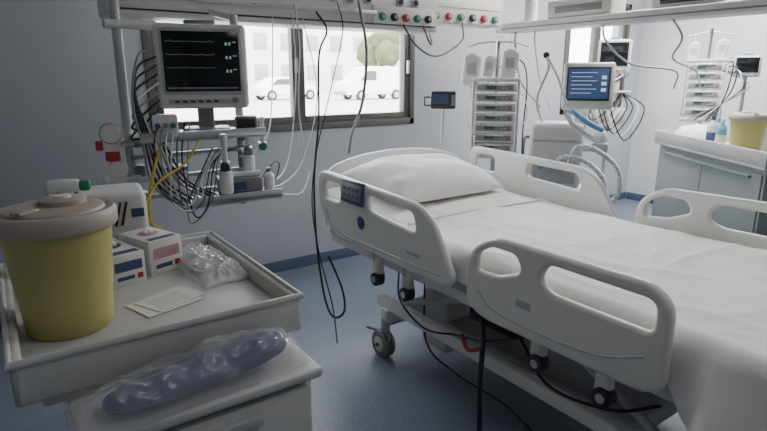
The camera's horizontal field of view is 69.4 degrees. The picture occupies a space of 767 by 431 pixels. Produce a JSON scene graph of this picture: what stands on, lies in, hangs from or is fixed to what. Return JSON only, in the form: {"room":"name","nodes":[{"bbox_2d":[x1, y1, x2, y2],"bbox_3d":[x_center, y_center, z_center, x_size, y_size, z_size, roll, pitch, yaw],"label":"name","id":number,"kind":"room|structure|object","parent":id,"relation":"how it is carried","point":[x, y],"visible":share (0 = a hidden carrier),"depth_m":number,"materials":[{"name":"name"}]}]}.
{"room":"hospital room","nodes":[
{"label":"hospital room","id":0,"kind":"room"},
{"bbox_2d":[0,0,646,316],"bbox_3d":[-0.164,-1.100,4.755,7.900,2.900,0.220,-10,17,-34],"label":"wall","id":1,"kind":"structure","parent":0,"point":[59,85],"depth_m":4.16,"materials":[{"name":"paint"}]},
{"bbox_2d":[141,30,156,129],"bbox_3d":[-1.575,-1.121,3.654,0.050,1.220,0.112,-10,17,-34],"label":"frame","id":2,"kind":"object","parent":1,"relation":"attached to","point":[145,37],"visible":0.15,"depth_m":3.65,"materials":[{"name":"metal"}]},
{"bbox_2d":[149,21,409,128],"bbox_3d":[-0.663,-1.272,4.242,2.140,1.115,0.097,-10,17,-34],"label":"window","id":3,"kind":"structure","parent":1,"relation":"in","point":[404,38],"depth_m":4.33,"materials":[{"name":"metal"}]},
{"bbox_2d":[180,117,413,131],"bbox_3d":[-0.676,-0.709,4.403,2.240,0.055,0.112,-10,17,-34],"label":"frame","id":4,"kind":"object","parent":1,"relation":"attached to","point":[389,121],"visible":0.44,"depth_m":4.54,"materials":[{"name":"metal"}]},
{"bbox_2d":[0,192,625,330],"bbox_3d":[-0.098,0.285,5.007,7.900,0.090,0.012,-10,17,-34],"label":"baseboard","id":5,"kind":"structure","parent":1,"relation":"attached to","point":[288,264],"depth_m":4.65,"materials":[{"name":"plastic"}]},
{"bbox_2d":[408,34,414,123],"bbox_3d":[0.223,-1.427,4.866,0.050,1.220,0.112,-10,17,-34],"label":"frame","id":6,"kind":"object","parent":1,"relation":"attached to","point":[411,45],"visible":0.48,"depth_m":4.87,"materials":[{"name":"metal"}]},
{"bbox_2d":[559,29,569,114],"bbox_3d":[1.939,-1.720,6.022,0.050,1.220,0.112,-10,17,-34],"label":"frame","id":7,"kind":"object","parent":1,"relation":"attached to","point":[567,31],"visible":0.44,"depth_m":5.96,"materials":[{"name":"metal"}]},
{"bbox_2d":[567,29,570,62],"bbox_3d":[1.985,-1.728,6.045,0.052,1.115,0.065,-10,17,-34],"label":"window","id":8,"kind":"structure","parent":1,"relation":"in","point":[570,29],"depth_m":6.00,"materials":[{"name":"glass"}]},
{"bbox_2d":[559,106,619,114],"bbox_3d":[2.395,-1.233,6.472,1.160,0.055,0.112,-10,17,-34],"label":"frame","id":9,"kind":"object","parent":1,"relation":"attached to","point":[565,111],"visible":0.23,"depth_m":6.18,"materials":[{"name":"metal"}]},
{"bbox_2d":[588,27,601,61],"bbox_3d":[2.398,-1.799,6.324,0.104,1.115,0.065,-10,17,-34],"label":"window","id":10,"kind":"structure","parent":1,"relation":"in","point":[594,31],"depth_m":6.26,"materials":[{"name":"metal"}]},
{"bbox_2d":[613,9,627,104],"bbox_3d":[2.812,-1.869,6.603,0.052,1.115,0.065,-10,17,-34],"label":"window","id":11,"kind":"structure","parent":1,"relation":"in","point":[622,28],"depth_m":6.53,"materials":[{"name":"glass"}]},
{"bbox_2d":[618,5,631,106],"bbox_3d":[2.850,-1.875,6.636,0.050,1.220,0.112,-10,17,-34],"label":"frame","id":12,"kind":"object","parent":1,"relation":"attached to","point":[627,26],"visible":0.2,"depth_m":6.64,"materials":[{"name":"metal"}]},
{"bbox_2d":[0,198,686,430],"bbox_3d":[1.637,0.990,2.611,8.300,0.100,6.690,-10,17,-34],"label":"floor","id":13,"kind":"structure","parent":0,"point":[358,389],"depth_m":2.89,"materials":[{"name":"plastic"}]},
{"bbox_2d":[0,230,322,430],"bbox_3d":[-0.626,0.676,1.589,0.643,1.008,0.901,-10,17,-34],"label":"trolley","id":14,"kind":"object","parent":13,"relation":"on","point":[241,299],"visible":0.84,"depth_m":1.26,"materials":[{"name":"plastic"}]},
{"bbox_2d":[0,193,117,341],"bbox_3d":[-0.763,0.113,1.316,0.262,0.320,0.262,-10,17,-34],"label":"bin","id":15,"kind":"object","parent":14,"relation":"on","point":[57,249],"visible":1,"depth_m":1.24,"materials":[{"name":"yellow plastic"}]},
{"bbox_2d":[49,182,148,239],"bbox_3d":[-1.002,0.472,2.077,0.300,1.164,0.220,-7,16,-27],"label":"ventilation unit","id":16,"kind":"object","parent":14,"relation":"on","point":[129,198],"visible":0.21,"depth_m":1.91,"materials":[{"name":"grey plastic"}]},
{"bbox_2d":[46,179,90,193],"bbox_3d":[-0.931,0.036,1.669,0.116,0.295,0.061,-4,15,-17],"label":"bottle","id":17,"kind":"object","parent":16,"relation":"on","point":[59,186],"visible":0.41,"depth_m":1.62,"materials":[{"name":"plastic"}]},
{"bbox_2d":[112,238,146,289],"bbox_3d":[-0.811,0.131,1.662,0.201,0.115,0.101,12,19,39],"label":"glove box","id":18,"kind":"object","parent":14,"relation":"on","point":[129,268],"visible":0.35,"depth_m":1.61,"materials":[{"name":"cardboard"}]},
{"bbox_2d":[113,248,137,255],"bbox_3d":[-0.754,0.107,1.605,0.028,0.002,0.080,12,19,39],"label":"print","id":19,"kind":"object","parent":18,"relation":"on","point":[128,251],"depth_m":1.61,"materials":[{"name":"cardboard"}]},
{"bbox_2d":[118,274,134,282],"bbox_3d":[-0.742,0.181,1.600,0.002,0.011,0.050,12,18,39],"label":"print","id":20,"kind":"object","parent":18,"relation":"attached to","point":[131,276],"depth_m":1.60},
{"bbox_2d":[114,258,142,273],"bbox_3d":[-0.736,0.145,1.598,0.002,0.029,0.080,12,19,39],"label":"print","id":21,"kind":"object","parent":18,"relation":"attached to","point":[137,263],"depth_m":1.60},
{"bbox_2d":[118,226,182,276],"bbox_3d":[-0.734,0.101,1.748,0.166,0.130,0.111,10,17,34],"label":"glove box","id":22,"kind":"object","parent":14,"relation":"on","point":[162,249],"visible":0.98,"depth_m":1.70,"materials":[{"name":"cardboard"}]},
{"bbox_2d":[146,233,175,240],"bbox_3d":[-0.683,0.067,1.702,0.023,0.002,0.088,10,17,34],"label":"print","id":23,"kind":"object","parent":22,"relation":"on","point":[166,236],"depth_m":1.71,"materials":[{"name":"cardboard"}]},
{"bbox_2d":[156,261,172,268],"bbox_3d":[-0.673,0.151,1.702,0.002,0.013,0.055,10,17,34],"label":"print","id":24,"kind":"object","parent":22,"relation":"attached to","point":[165,264],"depth_m":1.70},
{"bbox_2d":[153,243,178,259],"bbox_3d":[-0.667,0.110,1.701,0.002,0.033,0.088,10,17,34],"label":"print","id":25,"kind":"object","parent":22,"relation":"attached to","point":[162,252],"depth_m":1.70},
{"bbox_2d":[126,285,205,317],"bbox_3d":[-0.584,0.227,1.499,0.136,0.003,0.182,11,18,37],"label":"leaflet","id":26,"kind":"object","parent":14,"relation":"on","point":[178,296],"visible":1,"depth_m":1.48,"materials":[{"name":"white paper"}]},
{"bbox_2d":[102,330,286,414],"bbox_3d":[-0.409,0.332,1.204,0.503,0.091,0.154,-12,18,-38],"label":"pouch","id":27,"kind":"object","parent":14,"relation":"on","point":[249,351],"visible":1,"depth_m":1.18,"materials":[{"name":"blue plastic"}]},
{"bbox_2d":[67,338,322,430],"bbox_3d":[-0.583,0.322,1.488,0.510,0.025,0.815,-10,17,-34],"label":"shelf","id":28,"kind":"object","parent":14,"relation":"attached to","point":[292,367],"depth_m":1.18,"materials":[{"name":"plastic"}]},
{"bbox_2d":[182,248,225,272],"bbox_3d":[-0.573,0.137,1.760,0.153,0.047,0.404,-12,18,-38],"label":"plastic bag","id":29,"kind":"object","parent":14,"relation":"on","point":[203,262],"visible":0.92,"depth_m":1.77,"materials":[{"name":"plastic"}]},
{"bbox_2d":[424,91,455,149],"bbox_3d":[0.431,-0.251,4.382,0.240,1.434,0.184,2,14,6],"label":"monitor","id":30,"kind":"object","parent":13,"relation":"on","point":[442,100],"visible":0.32,"depth_m":4.14,"materials":[{"name":"plastic"}]},
{"bbox_2d":[461,38,528,170],"bbox_3d":[0.838,-0.423,4.293,0.441,1.813,0.445,-7,16,-27],"label":"rack","id":31,"kind":"object","parent":13,"relation":"on","point":[487,135],"visible":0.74,"depth_m":4.14,"materials":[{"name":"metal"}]},
{"bbox_2d":[319,146,766,430],"bbox_3d":[0.760,0.362,2.689,1.421,1.078,2.708,-10,17,-34],"label":"hospital bed","id":32,"kind":"object","parent":13,"relation":"on","point":[613,323],"visible":0.98,"depth_m":2.27,"materials":[{"name":"plastic"}]},
{"bbox_2d":[341,153,503,202],"bbox_3d":[0.246,-0.250,3.404,0.882,0.227,0.554,-11,18,-38],"label":"pillow","id":33,"kind":"object","parent":32,"relation":"on","point":[418,178],"visible":0.87,"depth_m":3.22,"materials":[{"name":"fabric"}]},
{"bbox_2d":[405,200,766,430],"bbox_3d":[1.010,0.291,2.352,1.211,0.301,1.785,-10,17,-34],"label":"blanket","id":34,"kind":"object","parent":32,"relation":"on","point":[710,362],"depth_m":1.99,"materials":[{"name":"fabric"}]},
{"bbox_2d":[523,52,622,203],"bbox_3d":[1.471,-0.396,4.369,0.750,1.723,0.664,5,15,18],"label":"ventilator","id":35,"kind":"object","parent":13,"relation":"on","point":[586,86],"visible":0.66,"depth_m":4.20,"materials":[{"name":"plastic"}]},
{"bbox_2d":[588,37,644,174],"bbox_3d":[2.203,-0.744,5.407,0.552,1.886,0.559,6,15,21],"label":"patient monitor","id":36,"kind":"object","parent":13,"relation":"on","point":[623,47],"visible":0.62,"depth_m":5.11,"materials":[{"name":"plastic"}]},
{"bbox_2d":[614,90,631,92],"bbox_3d":[2.146,-1.170,5.234,0.360,0.018,0.260,6,15,21],"label":"shelf","id":37,"kind":"object","parent":36,"relation":"attached to","point":[615,91],"depth_m":5.08,"materials":[{"name":"grey plastic"}]},
{"bbox_2d":[652,130,766,235],"bbox_3d":[2.712,-0.054,4.330,0.602,1.079,1.522,0,14,1],"label":"base cabinet","id":38,"kind":"object","parent":13,"relation":"on","point":[689,163],"visible":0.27,"depth_m":4.08,"materials":[{"name":"white laminate"}]},
{"bbox_2d":[675,123,725,143],"bbox_3d":[2.659,-0.696,4.686,0.266,0.166,0.428,0,14,1],"label":"folded towel","id":39,"kind":"object","parent":38,"relation":"on","point":[698,130],"visible":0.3,"depth_m":4.60,"materials":[{"name":"fabric"}]},
{"bbox_2d":[705,115,717,141],"bbox_3d":[2.564,-0.653,4.325,0.077,0.262,0.077,-10,17,-34],"label":"hand sanitizer bottle","id":40,"kind":"object","parent":38,"relation":"on","point":[712,126],"visible":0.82,"depth_m":4.29,"materials":[{"name":"plastic"}]},
{"bbox_2d":[715,118,726,143],"bbox_3d":[2.572,-0.616,4.221,0.073,0.242,0.073,-10,17,-34],"label":"hand sanitizer bottle","id":41,"kind":"object","parent":38,"relation":"on","point":[721,131],"visible":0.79,"depth_m":4.19,"materials":[{"name":"plastic"}]},
{"bbox_2d":[728,110,766,150],"bbox_3d":[2.619,-0.595,3.988,0.262,0.315,0.262,-10,17,-34],"label":"bin","id":42,"kind":"object","parent":38,"relation":"on","point":[748,128],"visible":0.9,"depth_m":3.91,"materials":[{"name":"yellow plastic"}]},
{"bbox_2d":[761,130,766,150],"bbox_3d":[2.842,-0.596,4.294,0.162,0.165,0.260,0,14,1],"label":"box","id":43,"kind":"object","parent":38,"relation":"on","point":[764,145],"visible":0.02,"depth_m":4.17,"materials":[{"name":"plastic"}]},
{"bbox_2d":[678,28,750,123],"bbox_3d":[3.008,-0.716,5.144,0.534,1.956,0.445,8,16,29],"label":"rack","id":44,"kind":"object","parent":13,"relation":"on","point":[712,107],"visible":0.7,"depth_m":5.00,"materials":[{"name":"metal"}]},
{"bbox_2d":[732,53,762,112],"bbox_3d":[3.423,-0.668,5.398,0.496,1.744,0.514,9,17,31],"label":"patient monitor","id":45,"kind":"object","parent":13,"relation":"on","point":[749,66],"visible":0.56,"depth_m":5.07,"materials":[{"name":"plastic"}]},
{"bbox_2d":[524,0,537,21],"bbox_3d":[1.187,-2.014,4.361,0.100,0.945,0.100,-10,17,-34],"label":"column","id":46,"kind":"structure","parent":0,"point":[531,6],"depth_m":4.42,"materials":[{"name":"white paint"}]},
{"bbox_2d":[626,0,766,194],"bbox_3d":[4.908,-1.040,4.518,0.150,2.900,6.410,-10,17,-34],"label":"wall","id":47,"kind":"structure","parent":0,"point":[655,91],"depth_m":6.48,"materials":[{"name":"paint"}]},
{"bbox_2d":[626,192,653,203],"bbox_3d":[4.910,0.358,4.722,0.012,0.090,6.170,-10,17,-34],"label":"baseboard","id":48,"kind":"structure","parent":47,"relation":"attached to","point":[633,196],"depth_m":7.07,"materials":[{"name":"plastic"}]},
{"bbox_3d":[1.637,-1.919,1.875,8.300,0.100,6.690,-10,17,-34],"label":"ceiling","id":49,"kind":"structure","parent":0,"visible":0},
{"bbox_2d":[97,0,436,34],"bbox_3d":[-0.532,-1.252,3.184,2.000,0.315,0.258,-10,17,-34],"label":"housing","id":50,"kind":"object","parent":49,"relation":"attached to","point":[103,7],"depth_m":3.04,"materials":[{"name":"plastic"}]},
{"bbox_2d":[102,0,317,228],"bbox_3d":[-0.706,-0.593,2.682,1.136,1.104,0.802,-10,17,-34],"label":"rack","id":51,"kind":"object","parent":50,"relation":"attached to","point":[196,197],"visible":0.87,"depth_m":2.36,"materials":[{"name":"grey metal"}]},
{"bbox_2d":[95,123,133,161],"bbox_3d":[-1.112,-0.305,2.292,0.145,0.158,0.075,-7,16,-25],"label":"vacuum regulator","id":52,"kind":"object","parent":51,"relation":"attached to","point":[110,134],"visible":1,"depth_m":2.26,"materials":[{"name":"plastic"}]},
{"bbox_2d":[103,160,140,184],"bbox_3d":[-1.105,-0.162,2.345,0.145,0.154,0.075,-7,16,-25],"label":"vacuum regulator","id":53,"kind":"object","parent":51,"relation":"attached to","point":[118,170],"visible":0.6,"depth_m":2.31,"materials":[{"name":"plastic"}]},
{"bbox_2d":[151,114,178,135],"bbox_3d":[-0.910,-0.375,2.310,0.100,0.090,0.112,-5,15,-21],"label":"module","id":54,"kind":"object","parent":51,"relation":"on","point":[168,122],"visible":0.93,"depth_m":2.27,"materials":[{"name":"plastic"}]},
{"bbox_2d":[161,164,188,199],"bbox_3d":[-0.930,-0.154,2.462,0.116,0.150,0.160,-10,17,-34],"label":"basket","id":55,"kind":"object","parent":51,"relation":"attached to","point":[185,166],"visible":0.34,"depth_m":2.41,"materials":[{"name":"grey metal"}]},
{"bbox_2d":[129,127,265,143],"bbox_3d":[-0.853,-0.367,2.511,0.540,0.018,0.340,-10,17,-34],"label":"shelf","id":56,"kind":"object","parent":51,"relation":"attached to","point":[207,135],"depth_m":2.36,"materials":[{"name":"grey plastic"}]},
{"bbox_2d":[152,20,248,130],"bbox_3d":[-0.789,-0.604,2.425,0.375,0.478,0.170,-4,15,-17],"label":"patient monitor","id":57,"kind":"object","parent":51,"relation":"on","point":[201,64],"visible":0.99,"depth_m":2.35,"materials":[{"name":"plastic"}]},
{"bbox_2d":[219,133,233,194],"bbox_3d":[-0.686,-0.223,2.400,0.060,0.265,0.088,-4,15,-15],"label":"oxygen flowmeter","id":58,"kind":"object","parent":51,"relation":"attached to","point":[226,183],"visible":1,"depth_m":2.40,"materials":[{"name":"plastic"}]},
{"bbox_2d":[219,171,233,194],"bbox_3d":[-0.690,-0.150,2.432,0.060,0.107,0.060,-4,15,-15],"label":"jar","id":59,"kind":"object","parent":58,"relation":"on","point":[226,183],"depth_m":2.41,"materials":[{"name":"white plastic"}]},
{"bbox_2d":[182,187,282,208],"bbox_3d":[-0.732,-0.095,2.617,0.420,0.018,0.300,-10,17,-34],"label":"shelf","id":60,"kind":"object","parent":51,"relation":"attached to","point":[207,203],"depth_m":2.49,"materials":[{"name":"grey plastic"}]},
{"bbox_2d":[216,170,262,194],"bbox_3d":[-0.670,-0.156,2.581,0.200,0.110,0.123,-5,15,-20],"label":"pump","id":61,"kind":"object","parent":51,"relation":"on","point":[244,181],"visible":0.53,"depth_m":2.54,"materials":[{"name":"grey plastic"}]},
{"bbox_2d":[235,115,257,128],"bbox_3d":[-0.628,-0.421,2.532,0.100,0.070,0.083,-4,15,-15],"label":"box","id":62,"kind":"object","parent":51,"relation":"on","point":[241,121],"visible":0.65,"depth_m":2.49,"materials":[{"name":"grey plastic"}]},
{"bbox_2d":[242,137,254,170],"bbox_3d":[-0.653,-0.322,2.669,0.060,0.265,0.088,-4,15,-14],"label":"oxygen flowmeter","id":63,"kind":"object","parent":51,"relation":"attached to","point":[248,159],"visible":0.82,"depth_m":2.67,"materials":[{"name":"plastic"}]},
{"bbox_2d":[242,155,254,170],"bbox_3d":[-0.657,-0.249,2.701,0.060,0.107,0.060,-4,15,-14],"label":"jar","id":64,"kind":"object","parent":63,"relation":"on","point":[248,161],"depth_m":2.68,"materials":[{"name":"white plastic"}]},
{"bbox_2d":[258,116,266,149],"bbox_3d":[-0.587,-0.399,2.675,0.040,0.160,0.082,-4,15,-14],"label":"oxygen flowmeter","id":65,"kind":"object","parent":51,"relation":"attached to","point":[262,144],"visible":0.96,"depth_m":2.66,"materials":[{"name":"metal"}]},
{"bbox_2d":[263,167,274,189],"bbox_3d":[-0.541,-0.169,2.622,0.053,0.116,0.053,-10,17,-34],"label":"bottle","id":66,"kind":"object","parent":51,"relation":"on","point":[269,178],"visible":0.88,"depth_m":2.60,"materials":[{"name":"white plastic"}]},
{"bbox_2d":[174,0,376,14],"bbox_3d":[-0.637,-1.129,2.964,1.450,0.025,0.012,-10,17,-34],"label":"rail","id":67,"kind":"object","parent":50,"relation":"attached to","point":[230,2],"visible":1,"depth_m":3.02,"materials":[{"name":"metal"}]},
{"bbox_2d":[364,0,372,4],"bbox_3d":[-0.092,-1.302,3.332,0.060,0.060,0.010,-10,17,-34],"label":"socket","id":68,"kind":"object","parent":50,"relation":"attached to","point":[365,1],"visible":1,"depth_m":3.33,"materials":[{"name":"grey plastic"}]},
{"bbox_2d":[294,0,463,342],"bbox_3d":[0.035,-0.417,3.728,0.399,1.923,1.769,9,17,31],"label":"hanging cable","id":69,"kind":"object","parent":50,"relation":"hanging from","point":[358,1],"visible":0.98,"depth_m":3.28,"materials":[{"name":"black rubber"}]},
{"bbox_2d":[396,0,403,6],"bbox_3d":[0.105,-1.336,3.464,0.060,0.060,0.010,-10,17,-34],"label":"socket","id":70,"kind":"object","parent":50,"relation":"attached to","point":[397,2],"visible":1,"depth_m":3.46,"materials":[{"name":"grey plastic"}]},
{"bbox_2d":[372,5,433,26],"bbox_3d":[0.131,-1.260,3.500,0.480,0.105,0.020,-10,17,-34],"label":"beam","id":71,"kind":"structure","parent":50,"relation":"attached to","point":[388,10],"depth_m":3.48,"materials":[{"name":"plastic"}]},
{"bbox_2d":[378,12,386,20],"bbox_3d":[-0.007,-1.219,3.390,0.048,0.048,0.030,-10,17,-34],"label":"outlet","id":72,"kind":"object","parent":71,"relation":"attached to","point":[381,18],"visible":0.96,"depth_m":3.38,"materials":[{"name":"green plastic"}]},
{"bbox_2d":[390,13,397,20],"bbox_3d":[0.067,-1.231,3.439,0.048,0.048,0.030,-10,17,-34],"label":"outlet","id":73,"kind":"object","parent":71,"relation":"attached to","point":[392,14],"visible":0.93,"depth_m":3.43,"materials":[{"name":"plastic"}]},
{"bbox_2d":[402,14,409,21],"bbox_3d":[0.141,-1.244,3.489,0.048,0.048,0.030,-10,17,-34],"label":"outlet","id":74,"kind":"object","parent":71,"relation":"attached to","point":[404,19],"visible":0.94,"depth_m":3.48,"materials":[{"name":"red plastic"}]},
{"bbox_2d":[413,15,420,22],"bbox_3d":[0.214,-1.256,3.539,0.048,0.048,0.030,-10,17,-34],"label":"outlet","id":75,"kind":"object","parent":71,"relation":"attached to","point":[415,16],"visible":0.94,"depth_m":3.52,"materials":[{"name":"green plastic"}]},
{"bbox_2d":[424,16,431,23],"bbox_3d":[0.288,-1.269,3.589,0.048,0.048,0.030,-10,17,-34],"label":"outlet","id":76,"kind":"object","parent":71,"relation":"attached to","point":[427,21],"visible":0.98,"depth_m":3.58,"materials":[{"name":"plastic"}]},
{"bbox_2d":[411,0,418,7],"bbox_3d":[0.203,-1.353,3.531,0.060,0.060,0.010,-10,17,-34],"label":"socket","id":77,"kind":"object","parent":50,"relation":"attached to","point":[412,4],"visible":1,"depth_m":3.52,"materials":[{"name":"grey plastic"}]},
{"bbox_2d":[437,0,502,28],"bbox_3d":[0.574,-1.590,4.276,0.800,0.235,0.206,-10,17,-34],"label":"housing","id":78,"kind":"object","parent":49,"relation":"attached to","point":[442,21],"depth_m":4.24,"materials":[{"name":"plastic"}]},
{"bbox_2d":[445,12,452,19],"bbox_3d":[0.484,-1.479,4.112,0.056,0.056,0.030,-10,17,-34],"label":"outlet","id":79,"kind":"object","parent":78,"relation":"attached to","point":[447,13],"visible":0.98,"depth_m":4.10,"materials":[{"name":"red plastic"}]},
{"bbox_2d":[458,13,464,20],"bbox_3d":[0.583,-1.496,4.179,0.056,0.056,0.030,-10,17,-34],"label":"outlet","id":80,"kind":"object","parent":78,"relation":"attached to","point":[460,14],"visible":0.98,"depth_m":4.16,"materials":[{"name":"green plastic"}]},
{"bbox_2d":[469,14,475,21],"bbox_3d":[0.681,-1.512,4.245,0.056,0.056,0.030,-10,17,-34],"label":"outlet","id":81,"kind":"object","parent":78,"relation":"attached to","point":[471,15],"visible":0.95,"depth_m":4.23,"materials":[{"name":"plastic"}]},
{"bbox_2d":[481,15,486,22],"bbox_3d":[0.780,-1.529,4.311,0.056,0.056,0.030,-10,17,-34],"label":"outlet","id":82,"kind":"object","parent":78,"relation":"attached to","point":[482,16],"visible":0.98,"depth_m":4.30,"materials":[{"name":"red plastic"}]},
{"bbox_2d":[492,16,497,23],"bbox_3d":[0.879,-1.546,4.378,0.056,0.056,0.030,-10,17,-34],"label":"outlet","id":83,"kind":"object","parent":78,"relation":"attached to","point":[493,17],"visible":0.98,"depth_m":4.36,"materials":[{"name":"green plastic"}]},
{"bbox_2d":[496,0,766,33],"bbox_3d":[1.735,-1.333,3.720,0.220,0.070,2.480,-10,17,-34],"label":"housing","id":84,"kind":"object","parent":49,"relation":"attached to","point":[737,3],"visible":0.78,"depth_m":3.61,"materials":[{"name":"plastic"}]},
{"bbox_2d":[547,0,625,18],"bbox_3d":[1.480,-1.526,4.066,0.183,0.130,0.550,-10,17,-34],"label":"box","id":85,"kind":"object","parent":84,"relation":"on","point":[558,8],"visible":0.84,"depth_m":3.99,"materials":[{"name":"plastic"}]},
{"bbox_2d":[514,19,700,107],"bbox_3d":[1.893,-1.155,4.360,1.150,0.609,1.366,-10,17,-34],"label":"gas hose","id":86,"kind":"object","parent":84,"relation":"attached to","point":[673,20],"visible":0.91,"depth_m":4.00,"materials":[{"name":"grey plastic"}]},
{"bbox_2d":[502,5,766,29],"bbox_3d":[1.638,-1.310,3.669,0.013,0.010,2.300,-10,17,-34],"label":"channel","id":87,"kind":"object","parent":84,"relation":"attached to","point":[756,5],"visible":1,"depth_m":3.58,"materials":[{"name":"grey plastic"}]},
{"bbox_2d":[651,0,725,8],"bbox_3d":[1.908,-1.356,3.474,0.143,0.090,0.400,-10,17,-34],"label":"box","id":88,"kind":"object","parent":84,"relation":"on","point":[655,3],"visible":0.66,"depth_m":3.46,"materials":[{"name":"grey plastic"}]},
{"bbox_2d":[660,0,696,3],"bbox_3d":[1.851,-1.340,3.437,0.004,0.030,0.280,-10,17,-34],"label":"vent","id":89,"kind":"object","parent":88,"relation":"attached to","point":[661,1],"depth_m":3.45,"materials":[{"name":"plastic"}]},
{"label":"outside","id":90,"kind":"structure","parent":0,"visible":0},
{"bbox_2d":[164,89,398,120],"bbox_3d":[-16.104,-10.546,48.344,110.000,0.130,90.400,-10,17,-34],"label":"ground","id":91,"kind":"structure","parent":90,"point":[337,104],"depth_m":27.89,"materials":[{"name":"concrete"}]},
{"bbox_2d":[156,21,398,89],"bbox_3d":[-21.425,-16.856,58.258,58.000,7.200,8.000,-10,17,-34],"label":"facade","id":92,"kind":"object","parent":91,"relation":"on","point":[347,58],"visible":0.02,"depth_m":62.32,"materials":[{"name":"paint"}]},
{"bbox_2d":[253,33,266,49],"bbox_3d":[-13.086,-18.478,58.757,1.500,1.700,0.070,-10,17,-34],"label":"window recess","id":93,"kind":"structure","parent":92,"relation":"attached to","point":[259,39],"depth_m":58.73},
{"bbox_2d":[255,64,268,80],"bbox_3d":[-13.086,-15.376,59.542,1.500,1.700,0.070,-10,17,-34],"label":"window recess","id":94,"kind":"structure","parent":92,"relation":"attached to","point":[261,70],"depth_m":59.47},
{"bbox_2d":[280,34,287,49],"bbox_3d":[-10.541,-18.912,60.472,1.500,1.700,0.070,-10,17,-34],"label":"window recess","id":95,"kind":"structure","parent":92,"relation":"attached to","point":[283,37],"depth_m":60.26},
{"bbox_2d":[281,64,288,76],"bbox_3d":[-10.541,-15.810,61.257,1.500,1.700,0.070,-10,17,-34],"label":"window recess","id":96,"kind":"structure","parent":92,"relation":"attached to","point":[285,68],"depth_m":60.99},
{"bbox_2d":[306,35,318,50],"bbox_3d":[-7.995,-19.346,62.188,1.500,1.700,0.070,-10,17,-34],"label":"window recess","id":97,"kind":"structure","parent":92,"relation":"attached to","point":[313,39],"depth_m":62.17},
{"bbox_2d":[307,65,317,79],"bbox_3d":[-7.995,-16.244,62.972,1.500,1.700,0.070,-10,17,-34],"label":"window recess","id":98,"kind":"structure","parent":92,"relation":"attached to","point":[310,70],"depth_m":62.82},
{"bbox_2d":[330,36,341,51],"bbox_3d":[-5.450,-19.780,63.903,1.500,1.700,0.070,-10,17,-34],"label":"window recess","id":99,"kind":"structure","parent":92,"relation":"attached to","point":[335,41],"depth_m":63.81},
{"bbox_2d":[331,65,342,79],"bbox_3d":[-5.450,-16.678,64.688,1.500,1.700,0.070,-10,17,-34],"label":"window recess","id":100,"kind":"structure","parent":92,"relation":"attached to","point":[338,75],"depth_m":64.69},
{"bbox_2d":[353,37,363,51],"bbox_3d":[-2.904,-20.214,65.618,1.500,1.700,0.070,-10,17,-34],"label":"window recess","id":101,"kind":"structure","parent":92,"relation":"attached to","point":[356,40],"depth_m":65.38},
{"bbox_2d":[250,77,317,100],"bbox_3d":[-6.549,-8.463,36.880,4.297,1.495,1.870,-11,18,-36],"label":"car","id":102,"kind":"object","parent":91,"relation":"on","point":[281,86],"visible":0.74,"depth_m":35.77,"materials":[{"name":"white metal"}]},
{"bbox_2d":[333,66,398,99],"bbox_3d":[-0.843,-8.894,37.218,4.910,2.166,1.870,-10,17,-34],"label":"van","id":103,"kind":"object","parent":91,"relation":"on","point":[381,81],"visible":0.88,"depth_m":36.40,"materials":[{"name":"white metal"}]},
{"bbox_2d":[357,33,398,66],"bbox_3d":[0.049,-14.831,51.793,4.060,6.503,5.270,-14,20,-43],"label":"tree","id":104,"kind":"object","parent":91,"relation":"on","point":[383,48],"visible":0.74,"depth_m":49.95,"materials":[{"name":"green plant"}]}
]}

